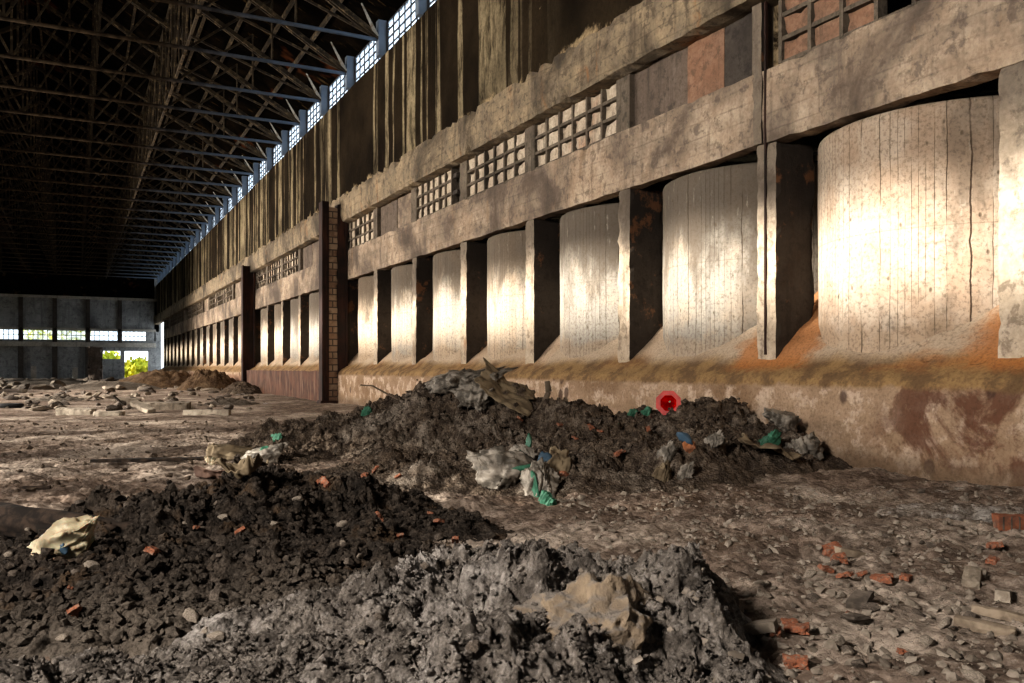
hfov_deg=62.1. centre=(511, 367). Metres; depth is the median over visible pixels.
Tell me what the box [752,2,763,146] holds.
trim
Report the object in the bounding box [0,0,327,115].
roof truss
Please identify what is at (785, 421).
plastic bag
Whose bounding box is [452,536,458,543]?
fragment
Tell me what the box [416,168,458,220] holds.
window
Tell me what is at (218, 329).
concrete pier
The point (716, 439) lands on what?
sheet
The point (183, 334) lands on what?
concrete pier
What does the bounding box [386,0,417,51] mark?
window
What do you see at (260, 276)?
window
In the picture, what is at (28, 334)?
window
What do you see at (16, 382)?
chunk
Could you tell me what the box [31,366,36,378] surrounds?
stub
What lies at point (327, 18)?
purlin
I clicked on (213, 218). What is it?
window
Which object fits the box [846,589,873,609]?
flat stone
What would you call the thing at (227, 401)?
rubble heap
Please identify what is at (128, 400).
concrete slab
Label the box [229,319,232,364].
silo
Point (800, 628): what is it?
fragment
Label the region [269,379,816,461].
clod
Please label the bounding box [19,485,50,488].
wooden stick
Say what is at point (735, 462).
heap
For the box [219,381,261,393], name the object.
rubble heap
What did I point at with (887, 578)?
fragment
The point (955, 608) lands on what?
stone
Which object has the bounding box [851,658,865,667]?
stone
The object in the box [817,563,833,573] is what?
fragment
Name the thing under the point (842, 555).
fragment
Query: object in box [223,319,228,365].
concrete pier
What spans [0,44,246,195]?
roof truss
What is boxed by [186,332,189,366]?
concrete pier
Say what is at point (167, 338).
concrete pier
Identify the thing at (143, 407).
concrete slab
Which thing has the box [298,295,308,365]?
concrete pier
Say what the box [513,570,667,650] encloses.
clump
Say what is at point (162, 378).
rubble heap
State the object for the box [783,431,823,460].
plastic bag
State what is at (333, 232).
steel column
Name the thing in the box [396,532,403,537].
fragment
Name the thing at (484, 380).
sheet
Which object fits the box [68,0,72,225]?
purlin
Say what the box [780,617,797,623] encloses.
fragment
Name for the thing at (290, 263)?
window
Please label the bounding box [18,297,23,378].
trim
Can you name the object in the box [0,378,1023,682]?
floor
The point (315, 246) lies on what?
window
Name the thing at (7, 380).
rubble heap
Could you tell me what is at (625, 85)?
trim
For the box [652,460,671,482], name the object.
sheet
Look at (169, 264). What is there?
roof truss
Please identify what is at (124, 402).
chunk
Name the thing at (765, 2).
strip
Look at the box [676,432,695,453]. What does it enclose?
wrapper
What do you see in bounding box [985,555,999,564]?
fragment
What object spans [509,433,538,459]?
plastic bag
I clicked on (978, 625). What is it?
wooden plank
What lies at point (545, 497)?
scrap
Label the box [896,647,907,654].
fragment
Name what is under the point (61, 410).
concrete beam
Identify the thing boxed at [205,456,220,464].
scrap
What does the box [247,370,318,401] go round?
steel plate
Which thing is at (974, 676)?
stone
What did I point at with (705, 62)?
window
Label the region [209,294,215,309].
window
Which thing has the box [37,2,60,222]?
purlin
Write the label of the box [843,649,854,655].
stone
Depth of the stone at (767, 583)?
6.22 m
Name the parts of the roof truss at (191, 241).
king post, post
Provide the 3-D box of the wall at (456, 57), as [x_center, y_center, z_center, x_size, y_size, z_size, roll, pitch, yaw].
[-20.134,-5.506,69.890,5.500,15.311,149.325,0,0,-27]
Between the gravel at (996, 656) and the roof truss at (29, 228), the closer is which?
the gravel at (996, 656)
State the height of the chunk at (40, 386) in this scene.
0.608 m
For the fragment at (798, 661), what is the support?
on the floor
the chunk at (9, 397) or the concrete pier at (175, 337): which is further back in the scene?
the concrete pier at (175, 337)
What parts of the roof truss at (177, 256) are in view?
king post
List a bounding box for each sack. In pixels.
[204,443,252,460]
[424,366,517,393]
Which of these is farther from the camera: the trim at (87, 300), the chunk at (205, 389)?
the trim at (87, 300)
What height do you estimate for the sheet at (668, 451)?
0.505 m
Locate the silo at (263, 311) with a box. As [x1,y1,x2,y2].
[261,308,266,364]
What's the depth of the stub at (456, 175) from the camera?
28.59 m
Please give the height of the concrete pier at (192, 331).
4.438 m
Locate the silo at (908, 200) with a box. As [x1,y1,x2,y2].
[818,95,999,352]
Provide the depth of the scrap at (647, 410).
15.57 m
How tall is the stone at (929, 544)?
0.064 m
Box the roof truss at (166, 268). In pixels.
[0,199,168,273]
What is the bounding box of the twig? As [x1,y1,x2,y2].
[360,384,397,399]
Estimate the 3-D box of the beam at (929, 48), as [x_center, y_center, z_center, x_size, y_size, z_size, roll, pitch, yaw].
[-19.408,-4.890,63.261,0.399,1.430,136.288,0,0,-27]
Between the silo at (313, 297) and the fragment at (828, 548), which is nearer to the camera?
the fragment at (828, 548)
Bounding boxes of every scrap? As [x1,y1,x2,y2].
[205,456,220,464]
[271,433,282,441]
[361,406,371,415]
[454,379,494,411]
[538,490,556,505]
[627,408,638,416]
[640,406,650,415]
[757,429,781,444]
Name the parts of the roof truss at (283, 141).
king post, post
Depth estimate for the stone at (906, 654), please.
4.84 m
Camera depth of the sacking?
11.54 m
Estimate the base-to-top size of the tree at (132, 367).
5.180 m
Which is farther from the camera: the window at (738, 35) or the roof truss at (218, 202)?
the roof truss at (218, 202)
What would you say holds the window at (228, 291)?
in the wall at (456, 57)
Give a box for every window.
[1,329,17,338]
[23,330,47,339]
[61,330,85,339]
[90,331,117,340]
[146,332,155,340]
[171,316,173,326]
[174,314,177,324]
[178,312,181,322]
[187,307,190,319]
[192,304,195,317]
[197,301,201,314]
[204,299,207,311]
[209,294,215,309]
[212,217,215,227]
[216,290,222,306]
[219,208,223,220]
[224,285,231,302]
[227,198,232,212]
[235,281,240,298]
[237,187,243,202]
[247,175,253,192]
[255,268,265,289]
[259,161,267,180]
[268,260,280,283]
[272,144,282,166]
[283,251,297,277]
[288,125,300,150]
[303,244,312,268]
[306,102,322,132]
[312,241,318,264]
[328,75,347,109]
[348,210,372,249]
[354,41,379,83]
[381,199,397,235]
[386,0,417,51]
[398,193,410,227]
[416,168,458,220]
[427,0,436,8]
[466,130,524,199]
[534,81,616,169]
[634,48,687,125]
[687,27,724,102]
[724,12,751,86]
[778,0,925,63]
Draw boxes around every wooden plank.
[953,614,1016,636]
[971,604,1023,623]
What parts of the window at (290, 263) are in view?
infill panel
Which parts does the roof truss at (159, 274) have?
king post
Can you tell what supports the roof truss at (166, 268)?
on the wall at (456, 57)
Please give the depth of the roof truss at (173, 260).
105.66 m
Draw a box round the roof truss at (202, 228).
[0,129,204,237]
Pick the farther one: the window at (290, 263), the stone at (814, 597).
the window at (290, 263)
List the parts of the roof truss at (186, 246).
king post, post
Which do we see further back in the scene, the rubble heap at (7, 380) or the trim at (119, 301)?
the trim at (119, 301)
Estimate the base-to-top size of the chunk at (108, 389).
0.478 m
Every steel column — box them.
[241,265,254,381]
[317,201,347,403]
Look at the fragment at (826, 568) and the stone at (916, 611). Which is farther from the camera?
the fragment at (826, 568)
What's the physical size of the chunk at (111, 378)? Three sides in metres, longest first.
1.957 x 0.869 x 0.722 m
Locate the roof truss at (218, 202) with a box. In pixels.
[0,84,227,215]
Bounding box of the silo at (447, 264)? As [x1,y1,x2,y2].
[433,249,460,360]
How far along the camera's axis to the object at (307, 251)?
47.91 m
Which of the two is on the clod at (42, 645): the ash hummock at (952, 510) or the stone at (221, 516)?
the stone at (221, 516)
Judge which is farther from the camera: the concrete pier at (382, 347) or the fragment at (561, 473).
the concrete pier at (382, 347)
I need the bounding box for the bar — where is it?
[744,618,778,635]
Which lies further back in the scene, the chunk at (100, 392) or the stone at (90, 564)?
the chunk at (100, 392)
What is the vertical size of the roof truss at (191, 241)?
9.140 m
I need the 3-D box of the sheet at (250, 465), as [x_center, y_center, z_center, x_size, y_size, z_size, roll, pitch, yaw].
[-2.711,0.965,8.424,0.491,0.252,0.449,0,0,6]
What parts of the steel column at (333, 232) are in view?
foot plate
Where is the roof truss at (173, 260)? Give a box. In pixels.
[0,186,175,266]
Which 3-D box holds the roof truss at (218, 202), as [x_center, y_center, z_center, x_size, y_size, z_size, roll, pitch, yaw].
[-37.093,-17.680,66.680,28.300,9.140,1.546,0,0,-27]
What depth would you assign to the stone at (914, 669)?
4.46 m
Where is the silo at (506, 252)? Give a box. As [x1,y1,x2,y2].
[487,230,525,359]
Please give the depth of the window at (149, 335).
134.70 m
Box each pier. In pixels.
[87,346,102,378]
[164,339,165,366]
[167,338,168,366]
[170,337,172,366]
[174,336,176,366]
[178,335,180,365]
[182,333,184,365]
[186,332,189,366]
[191,330,194,366]
[196,328,199,365]
[202,326,205,366]
[209,324,212,365]
[216,322,220,365]
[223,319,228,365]
[232,317,237,365]
[255,310,260,364]
[266,305,274,365]
[281,301,290,365]
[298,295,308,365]
[348,280,357,362]
[373,270,391,364]
[411,257,432,364]
[460,241,486,363]
[525,219,559,363]
[617,189,662,362]
[756,142,814,359]
[998,60,1023,357]
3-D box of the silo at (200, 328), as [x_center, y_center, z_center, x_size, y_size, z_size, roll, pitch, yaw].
[-30.399,-1.750,89.532,4.613,4.800,4.601,0,0,0]
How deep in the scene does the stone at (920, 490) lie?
10.84 m
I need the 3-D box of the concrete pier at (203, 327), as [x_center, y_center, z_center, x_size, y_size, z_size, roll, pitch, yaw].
[-30.955,-1.997,86.430,0.998,4.434,0.522,0,0,-27]
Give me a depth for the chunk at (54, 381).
78.91 m
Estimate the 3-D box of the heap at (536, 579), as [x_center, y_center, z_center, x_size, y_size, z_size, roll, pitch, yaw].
[-1.047,1.440,5.057,5.313,0.766,3.739,0,0,4]
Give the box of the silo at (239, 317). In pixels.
[238,316,240,364]
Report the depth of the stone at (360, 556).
6.83 m
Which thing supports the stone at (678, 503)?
on the floor
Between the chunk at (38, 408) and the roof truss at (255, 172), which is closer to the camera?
the chunk at (38, 408)
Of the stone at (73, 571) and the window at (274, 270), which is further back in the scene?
the window at (274, 270)
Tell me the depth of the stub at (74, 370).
124.97 m
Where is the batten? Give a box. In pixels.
[90,457,204,462]
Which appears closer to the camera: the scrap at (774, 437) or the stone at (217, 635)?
the stone at (217, 635)
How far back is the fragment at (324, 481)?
8.93 m
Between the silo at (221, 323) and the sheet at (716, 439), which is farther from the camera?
the silo at (221, 323)
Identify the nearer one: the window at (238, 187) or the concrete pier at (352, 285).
the concrete pier at (352, 285)
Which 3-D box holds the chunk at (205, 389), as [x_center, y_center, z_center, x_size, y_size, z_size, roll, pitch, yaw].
[-21.470,1.564,60.266,1.530,0.306,0.614,0,0,13]
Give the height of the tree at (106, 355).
6.369 m
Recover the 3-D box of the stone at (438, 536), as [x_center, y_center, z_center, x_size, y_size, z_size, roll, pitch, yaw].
[-0.710,1.637,8.224,0.081,0.086,0.086,0,0,-44]
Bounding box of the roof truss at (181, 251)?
[0,170,183,258]
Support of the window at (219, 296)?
in the wall at (456, 57)
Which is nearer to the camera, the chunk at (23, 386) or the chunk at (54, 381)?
the chunk at (23, 386)
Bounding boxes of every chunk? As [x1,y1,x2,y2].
[0,380,7,386]
[0,403,23,407]
[2,395,19,399]
[7,381,20,385]
[17,383,29,388]
[17,389,27,392]
[28,406,51,410]
[31,384,55,389]
[50,380,65,385]
[50,383,61,388]
[60,400,69,404]
[91,391,101,395]
[102,395,113,398]
[105,376,113,380]
[105,387,115,391]
[105,405,118,410]
[114,400,125,405]
[116,385,125,389]
[138,386,153,391]
[199,388,218,390]
[223,404,233,409]
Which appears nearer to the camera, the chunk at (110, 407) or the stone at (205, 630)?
the stone at (205, 630)
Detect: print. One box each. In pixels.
[60,543,68,554]
[512,464,530,474]
[530,470,539,496]
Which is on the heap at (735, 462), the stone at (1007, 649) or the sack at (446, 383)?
the sack at (446, 383)
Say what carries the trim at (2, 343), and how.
attached to the wall at (37, 312)
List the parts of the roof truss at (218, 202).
king post, post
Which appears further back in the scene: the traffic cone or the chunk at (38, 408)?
the chunk at (38, 408)
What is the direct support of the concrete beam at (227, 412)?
on the floor
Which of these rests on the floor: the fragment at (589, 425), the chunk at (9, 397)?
the chunk at (9, 397)
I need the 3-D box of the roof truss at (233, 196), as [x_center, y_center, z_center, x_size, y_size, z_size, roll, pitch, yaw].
[-34.967,-17.680,62.545,28.300,9.140,1.546,0,0,-27]
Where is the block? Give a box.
[961,565,982,589]
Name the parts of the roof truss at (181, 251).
king post, post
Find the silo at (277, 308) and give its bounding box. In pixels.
[274,304,280,363]
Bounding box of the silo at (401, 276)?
[391,264,412,361]
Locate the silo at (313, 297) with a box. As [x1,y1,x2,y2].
[309,292,318,363]
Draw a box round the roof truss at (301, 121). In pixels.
[0,0,305,137]
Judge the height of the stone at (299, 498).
0.058 m
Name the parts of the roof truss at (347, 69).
king post, post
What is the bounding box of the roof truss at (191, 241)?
[0,151,193,248]
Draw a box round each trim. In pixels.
[0,294,156,347]
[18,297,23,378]
[52,298,56,377]
[85,299,89,377]
[118,300,121,342]
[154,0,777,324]
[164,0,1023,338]
[167,6,772,327]
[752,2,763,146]
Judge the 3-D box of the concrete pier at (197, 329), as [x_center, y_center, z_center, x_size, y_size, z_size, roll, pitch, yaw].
[-33.081,-2.000,90.567,1.000,4.432,0.520,0,0,-27]
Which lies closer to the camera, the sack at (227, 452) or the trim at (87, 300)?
the sack at (227, 452)
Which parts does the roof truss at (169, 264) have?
king post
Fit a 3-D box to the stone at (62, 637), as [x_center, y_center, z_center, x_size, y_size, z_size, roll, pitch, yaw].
[-2.659,1.593,5.022,0.073,0.044,0.067,0,0,30]
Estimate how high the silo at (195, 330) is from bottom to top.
4.800 m
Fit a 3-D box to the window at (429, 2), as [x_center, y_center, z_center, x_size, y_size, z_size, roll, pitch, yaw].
[-2.132,-13.830,29.735,0.120,1.450,4.280,0,0,-27]
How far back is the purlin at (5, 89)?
73.68 m
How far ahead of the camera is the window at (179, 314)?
104.74 m
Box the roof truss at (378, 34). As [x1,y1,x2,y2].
[151,0,386,57]
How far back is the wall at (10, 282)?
129.63 m
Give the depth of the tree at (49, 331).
137.56 m
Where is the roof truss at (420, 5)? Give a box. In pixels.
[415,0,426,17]
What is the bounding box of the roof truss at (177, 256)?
[0,178,179,262]
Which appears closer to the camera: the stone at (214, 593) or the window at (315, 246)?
the stone at (214, 593)
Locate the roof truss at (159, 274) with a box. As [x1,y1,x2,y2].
[0,213,162,279]
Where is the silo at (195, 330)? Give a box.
[195,330,196,364]
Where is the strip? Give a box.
[764,1,767,354]
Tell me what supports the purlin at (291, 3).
attached to the roof trusses at (307, 13)
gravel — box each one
[0,400,416,493]
[556,477,1023,682]
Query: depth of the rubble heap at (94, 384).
64.60 m
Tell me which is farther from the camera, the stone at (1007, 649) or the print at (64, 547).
the print at (64, 547)
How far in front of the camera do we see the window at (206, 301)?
84.73 m
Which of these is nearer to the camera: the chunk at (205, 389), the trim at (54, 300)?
the chunk at (205, 389)
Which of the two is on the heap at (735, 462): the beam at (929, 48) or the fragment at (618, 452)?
the fragment at (618, 452)
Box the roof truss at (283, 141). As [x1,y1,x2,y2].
[0,0,287,155]
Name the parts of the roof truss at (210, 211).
king post, post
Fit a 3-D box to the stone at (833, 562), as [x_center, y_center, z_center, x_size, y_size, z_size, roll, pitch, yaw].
[2.659,1.583,6.971,0.103,0.071,0.086,0,0,-9]
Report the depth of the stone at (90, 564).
6.41 m
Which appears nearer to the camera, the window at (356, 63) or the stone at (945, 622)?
the stone at (945, 622)
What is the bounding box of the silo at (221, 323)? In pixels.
[220,321,223,364]
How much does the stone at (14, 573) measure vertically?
0.049 m
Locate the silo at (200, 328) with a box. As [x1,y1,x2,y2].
[200,328,201,364]
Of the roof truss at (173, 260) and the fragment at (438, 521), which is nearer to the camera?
the fragment at (438, 521)
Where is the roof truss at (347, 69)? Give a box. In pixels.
[0,0,353,89]
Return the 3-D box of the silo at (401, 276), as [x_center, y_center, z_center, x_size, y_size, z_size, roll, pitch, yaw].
[-2.758,-1.750,35.766,4.607,4.800,4.606,0,0,-2]
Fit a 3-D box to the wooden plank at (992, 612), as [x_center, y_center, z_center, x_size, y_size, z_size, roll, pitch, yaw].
[3.281,1.645,5.678,0.380,0.078,0.075,0,0,39]
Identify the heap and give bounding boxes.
[0,537,793,682]
[1,378,87,384]
[27,395,90,400]
[58,380,161,389]
[115,369,191,387]
[176,369,236,390]
[197,381,852,498]
[204,398,258,405]
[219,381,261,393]
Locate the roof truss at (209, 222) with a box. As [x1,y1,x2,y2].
[0,116,211,230]
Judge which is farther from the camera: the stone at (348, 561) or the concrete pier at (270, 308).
the concrete pier at (270, 308)
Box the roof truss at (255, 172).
[0,19,258,184]
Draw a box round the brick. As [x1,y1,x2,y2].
[992,513,1023,530]
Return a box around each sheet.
[193,466,224,478]
[211,453,268,479]
[474,357,535,416]
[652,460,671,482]
[656,440,678,462]
[677,460,694,480]
[704,429,726,449]
[738,433,802,459]
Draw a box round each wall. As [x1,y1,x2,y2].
[0,221,156,298]
[0,279,160,378]
[156,0,998,319]
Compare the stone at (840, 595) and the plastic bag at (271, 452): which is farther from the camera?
the plastic bag at (271, 452)
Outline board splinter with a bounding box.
[834,546,865,557]
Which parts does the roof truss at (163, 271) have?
king post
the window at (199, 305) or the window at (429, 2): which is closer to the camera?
the window at (429, 2)
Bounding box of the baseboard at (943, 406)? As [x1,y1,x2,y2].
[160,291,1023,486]
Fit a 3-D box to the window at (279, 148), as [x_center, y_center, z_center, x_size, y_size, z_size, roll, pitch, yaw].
[-14.889,-13.830,54.548,0.120,1.450,4.280,0,0,-27]
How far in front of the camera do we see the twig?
16.99 m
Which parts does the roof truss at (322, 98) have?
king post, post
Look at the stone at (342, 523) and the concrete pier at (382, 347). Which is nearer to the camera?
the stone at (342, 523)
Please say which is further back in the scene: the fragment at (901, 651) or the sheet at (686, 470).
the sheet at (686, 470)
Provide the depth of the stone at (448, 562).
5.69 m
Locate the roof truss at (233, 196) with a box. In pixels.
[0,65,236,206]
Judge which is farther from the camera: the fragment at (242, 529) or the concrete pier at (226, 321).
the concrete pier at (226, 321)
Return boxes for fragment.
[66,603,82,617]
[143,546,160,554]
[234,526,246,534]
[315,476,322,484]
[320,476,330,488]
[360,472,368,476]
[372,465,378,472]
[375,511,383,521]
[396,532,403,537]
[433,518,444,523]
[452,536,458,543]
[558,471,568,476]
[587,423,594,429]
[613,449,625,456]
[770,625,780,637]
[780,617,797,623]
[782,653,808,669]
[784,622,809,634]
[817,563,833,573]
[822,541,842,556]
[830,552,846,559]
[832,557,847,563]
[835,571,854,577]
[856,570,867,576]
[870,573,893,583]
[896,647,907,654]
[899,572,912,581]
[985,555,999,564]
[986,541,1003,548]
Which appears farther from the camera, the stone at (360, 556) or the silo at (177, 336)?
the silo at (177, 336)
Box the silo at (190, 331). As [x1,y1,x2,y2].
[189,331,190,365]
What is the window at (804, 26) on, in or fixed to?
in the wall at (456, 57)
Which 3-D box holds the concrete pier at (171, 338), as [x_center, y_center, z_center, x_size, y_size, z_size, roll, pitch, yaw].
[-45.838,-2.000,115.380,1.000,4.432,0.520,0,0,-27]
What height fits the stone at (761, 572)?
0.051 m
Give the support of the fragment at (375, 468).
in the heap at (735, 462)
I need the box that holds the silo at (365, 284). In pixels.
[358,275,373,361]
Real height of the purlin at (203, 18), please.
0.200 m
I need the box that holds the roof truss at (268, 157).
[0,0,271,170]
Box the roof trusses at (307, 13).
[0,0,409,271]
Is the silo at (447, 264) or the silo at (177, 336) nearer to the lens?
the silo at (447, 264)
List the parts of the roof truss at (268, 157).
king post, post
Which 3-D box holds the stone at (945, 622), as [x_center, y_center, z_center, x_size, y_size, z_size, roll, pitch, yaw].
[2.697,1.587,5.289,0.068,0.073,0.124,0,0,45]
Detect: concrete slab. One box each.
[93,411,124,415]
[115,397,140,403]
[130,400,155,412]
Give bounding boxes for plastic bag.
[27,514,99,558]
[240,442,287,463]
[466,445,536,489]
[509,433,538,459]
[520,457,559,497]
[762,408,800,432]
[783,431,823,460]
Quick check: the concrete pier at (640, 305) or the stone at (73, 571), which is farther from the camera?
the concrete pier at (640, 305)
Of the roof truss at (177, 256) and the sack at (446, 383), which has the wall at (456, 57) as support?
the roof truss at (177, 256)
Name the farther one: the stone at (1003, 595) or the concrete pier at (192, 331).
the concrete pier at (192, 331)
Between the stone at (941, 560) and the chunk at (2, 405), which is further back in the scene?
the chunk at (2, 405)
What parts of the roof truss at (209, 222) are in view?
king post, post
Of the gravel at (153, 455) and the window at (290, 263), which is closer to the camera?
the gravel at (153, 455)
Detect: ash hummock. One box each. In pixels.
[876,502,1023,522]
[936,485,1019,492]
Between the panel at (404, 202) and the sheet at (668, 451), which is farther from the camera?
the panel at (404, 202)
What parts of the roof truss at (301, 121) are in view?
king post, post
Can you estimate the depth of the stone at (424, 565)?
5.48 m
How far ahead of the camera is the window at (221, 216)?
76.66 m
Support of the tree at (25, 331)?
on the ground
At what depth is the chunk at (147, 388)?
59.82 m
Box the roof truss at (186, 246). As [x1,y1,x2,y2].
[0,162,188,253]
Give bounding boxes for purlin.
[0,64,39,225]
[19,0,45,178]
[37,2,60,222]
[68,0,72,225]
[87,0,102,199]
[96,0,137,239]
[117,0,211,251]
[127,1,250,256]
[138,0,294,260]
[148,0,343,265]
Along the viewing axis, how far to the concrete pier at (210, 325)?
81.92 m
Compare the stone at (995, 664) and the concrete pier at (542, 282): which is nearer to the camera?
the stone at (995, 664)
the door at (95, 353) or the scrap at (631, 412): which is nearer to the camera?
the scrap at (631, 412)
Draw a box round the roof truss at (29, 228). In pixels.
[0,216,159,282]
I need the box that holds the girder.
[106,0,204,278]
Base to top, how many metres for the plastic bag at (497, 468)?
0.701 m
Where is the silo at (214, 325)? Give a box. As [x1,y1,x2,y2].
[213,324,215,364]
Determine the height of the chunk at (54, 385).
0.585 m
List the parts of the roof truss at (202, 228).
king post, post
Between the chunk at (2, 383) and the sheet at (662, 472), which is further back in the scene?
the chunk at (2, 383)
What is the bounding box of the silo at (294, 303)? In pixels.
[290,298,298,363]
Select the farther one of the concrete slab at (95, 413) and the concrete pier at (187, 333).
the concrete pier at (187, 333)
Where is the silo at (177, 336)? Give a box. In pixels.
[176,336,177,365]
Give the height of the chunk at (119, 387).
0.645 m
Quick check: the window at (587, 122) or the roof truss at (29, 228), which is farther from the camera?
the roof truss at (29, 228)
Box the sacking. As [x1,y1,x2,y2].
[537,446,571,479]
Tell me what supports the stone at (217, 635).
on the clod at (42, 645)
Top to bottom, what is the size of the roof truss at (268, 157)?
9.140 m
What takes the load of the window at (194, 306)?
in the wall at (456, 57)
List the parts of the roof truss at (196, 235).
king post, post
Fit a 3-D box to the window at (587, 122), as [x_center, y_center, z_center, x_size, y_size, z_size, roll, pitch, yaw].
[1.716,-6.245,22.185,0.340,1.390,4.210,0,0,-27]
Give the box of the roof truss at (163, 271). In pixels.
[0,205,165,276]
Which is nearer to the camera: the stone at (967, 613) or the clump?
the clump
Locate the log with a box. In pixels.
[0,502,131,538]
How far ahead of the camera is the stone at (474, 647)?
4.00 m
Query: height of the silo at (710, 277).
4.800 m
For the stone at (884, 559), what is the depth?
6.95 m
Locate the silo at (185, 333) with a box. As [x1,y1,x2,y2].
[185,333,185,365]
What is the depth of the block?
6.34 m
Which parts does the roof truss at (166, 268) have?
king post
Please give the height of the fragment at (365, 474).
0.047 m
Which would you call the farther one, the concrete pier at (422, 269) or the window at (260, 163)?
the window at (260, 163)
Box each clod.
[0,453,516,659]
[0,538,763,682]
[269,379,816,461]
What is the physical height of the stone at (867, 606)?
0.081 m
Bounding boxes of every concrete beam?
[55,407,96,414]
[144,401,190,409]
[182,409,230,415]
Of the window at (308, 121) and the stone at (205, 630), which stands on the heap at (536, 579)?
the stone at (205, 630)
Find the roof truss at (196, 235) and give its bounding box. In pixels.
[0,140,198,243]
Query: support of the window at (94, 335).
in the wall at (37, 312)
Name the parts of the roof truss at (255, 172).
king post, post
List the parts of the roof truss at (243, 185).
king post, post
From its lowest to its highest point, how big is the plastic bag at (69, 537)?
0.410 m
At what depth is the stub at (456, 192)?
28.60 m
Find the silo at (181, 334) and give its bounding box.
[180,334,181,365]
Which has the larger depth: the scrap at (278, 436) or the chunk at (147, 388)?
the chunk at (147, 388)
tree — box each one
[24,330,48,339]
[43,330,98,339]
[102,351,119,358]
[125,357,147,377]
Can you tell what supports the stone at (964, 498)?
on the floor
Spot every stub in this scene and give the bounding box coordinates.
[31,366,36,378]
[72,367,77,378]
[453,172,459,178]
[453,189,459,195]
[537,381,551,408]
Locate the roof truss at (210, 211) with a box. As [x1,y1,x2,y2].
[0,100,218,223]
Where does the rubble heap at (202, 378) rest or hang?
on the floor
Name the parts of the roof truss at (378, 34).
post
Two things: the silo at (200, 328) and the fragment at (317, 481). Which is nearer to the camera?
the fragment at (317, 481)
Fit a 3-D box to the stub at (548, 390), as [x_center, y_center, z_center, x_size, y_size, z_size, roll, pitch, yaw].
[0.588,0.555,15.850,0.312,0.636,0.140,0,0,0]
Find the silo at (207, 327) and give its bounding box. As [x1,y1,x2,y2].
[206,326,208,365]
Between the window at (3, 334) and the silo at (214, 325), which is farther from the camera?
the window at (3, 334)
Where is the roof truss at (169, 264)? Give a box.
[0,194,171,270]
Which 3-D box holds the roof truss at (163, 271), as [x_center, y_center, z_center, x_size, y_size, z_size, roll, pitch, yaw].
[-62.606,-17.680,116.306,28.300,9.140,1.546,0,0,-27]
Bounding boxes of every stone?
[3,551,13,557]
[7,570,19,576]
[55,633,69,640]
[71,569,80,573]
[74,500,84,505]
[84,560,99,569]
[183,607,198,623]
[200,627,207,633]
[206,631,223,640]
[209,588,220,599]
[217,514,227,519]
[292,496,303,500]
[336,520,347,526]
[343,558,354,566]
[356,553,363,558]
[357,640,365,646]
[374,612,382,619]
[420,562,428,569]
[434,533,442,540]
[444,559,450,567]
[465,640,479,652]
[577,494,586,500]
[674,500,683,506]
[731,537,738,541]
[756,570,766,574]
[761,580,770,586]
[763,548,772,553]
[790,602,796,607]
[803,570,816,578]
[807,593,819,601]
[827,634,845,645]
[831,556,840,565]
[834,591,844,598]
[840,613,870,621]
[841,645,854,654]
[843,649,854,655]
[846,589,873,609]
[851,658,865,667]
[860,602,880,611]
[880,556,891,562]
[885,547,892,552]
[904,652,915,658]
[905,664,924,675]
[912,608,921,614]
[917,488,925,492]
[920,634,934,646]
[926,541,933,547]
[937,557,947,563]
[937,617,952,628]
[949,604,961,614]
[960,496,968,501]
[960,669,984,682]
[963,611,977,617]
[991,661,1003,667]
[994,589,1011,602]
[1002,646,1012,652]
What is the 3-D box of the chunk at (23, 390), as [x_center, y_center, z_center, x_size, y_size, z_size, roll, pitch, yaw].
[-32.778,1.590,56.839,0.647,0.378,0.382,0,0,11]
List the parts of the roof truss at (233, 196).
king post, post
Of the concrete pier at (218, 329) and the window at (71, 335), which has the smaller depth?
the concrete pier at (218, 329)
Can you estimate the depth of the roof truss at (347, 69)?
37.97 m
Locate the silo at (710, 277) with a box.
[662,161,817,356]
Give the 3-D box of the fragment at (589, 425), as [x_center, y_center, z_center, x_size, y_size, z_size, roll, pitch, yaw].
[1.288,0.976,14.046,0.104,0.114,0.148,0,0,-35]
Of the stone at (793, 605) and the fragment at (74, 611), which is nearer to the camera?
the fragment at (74, 611)

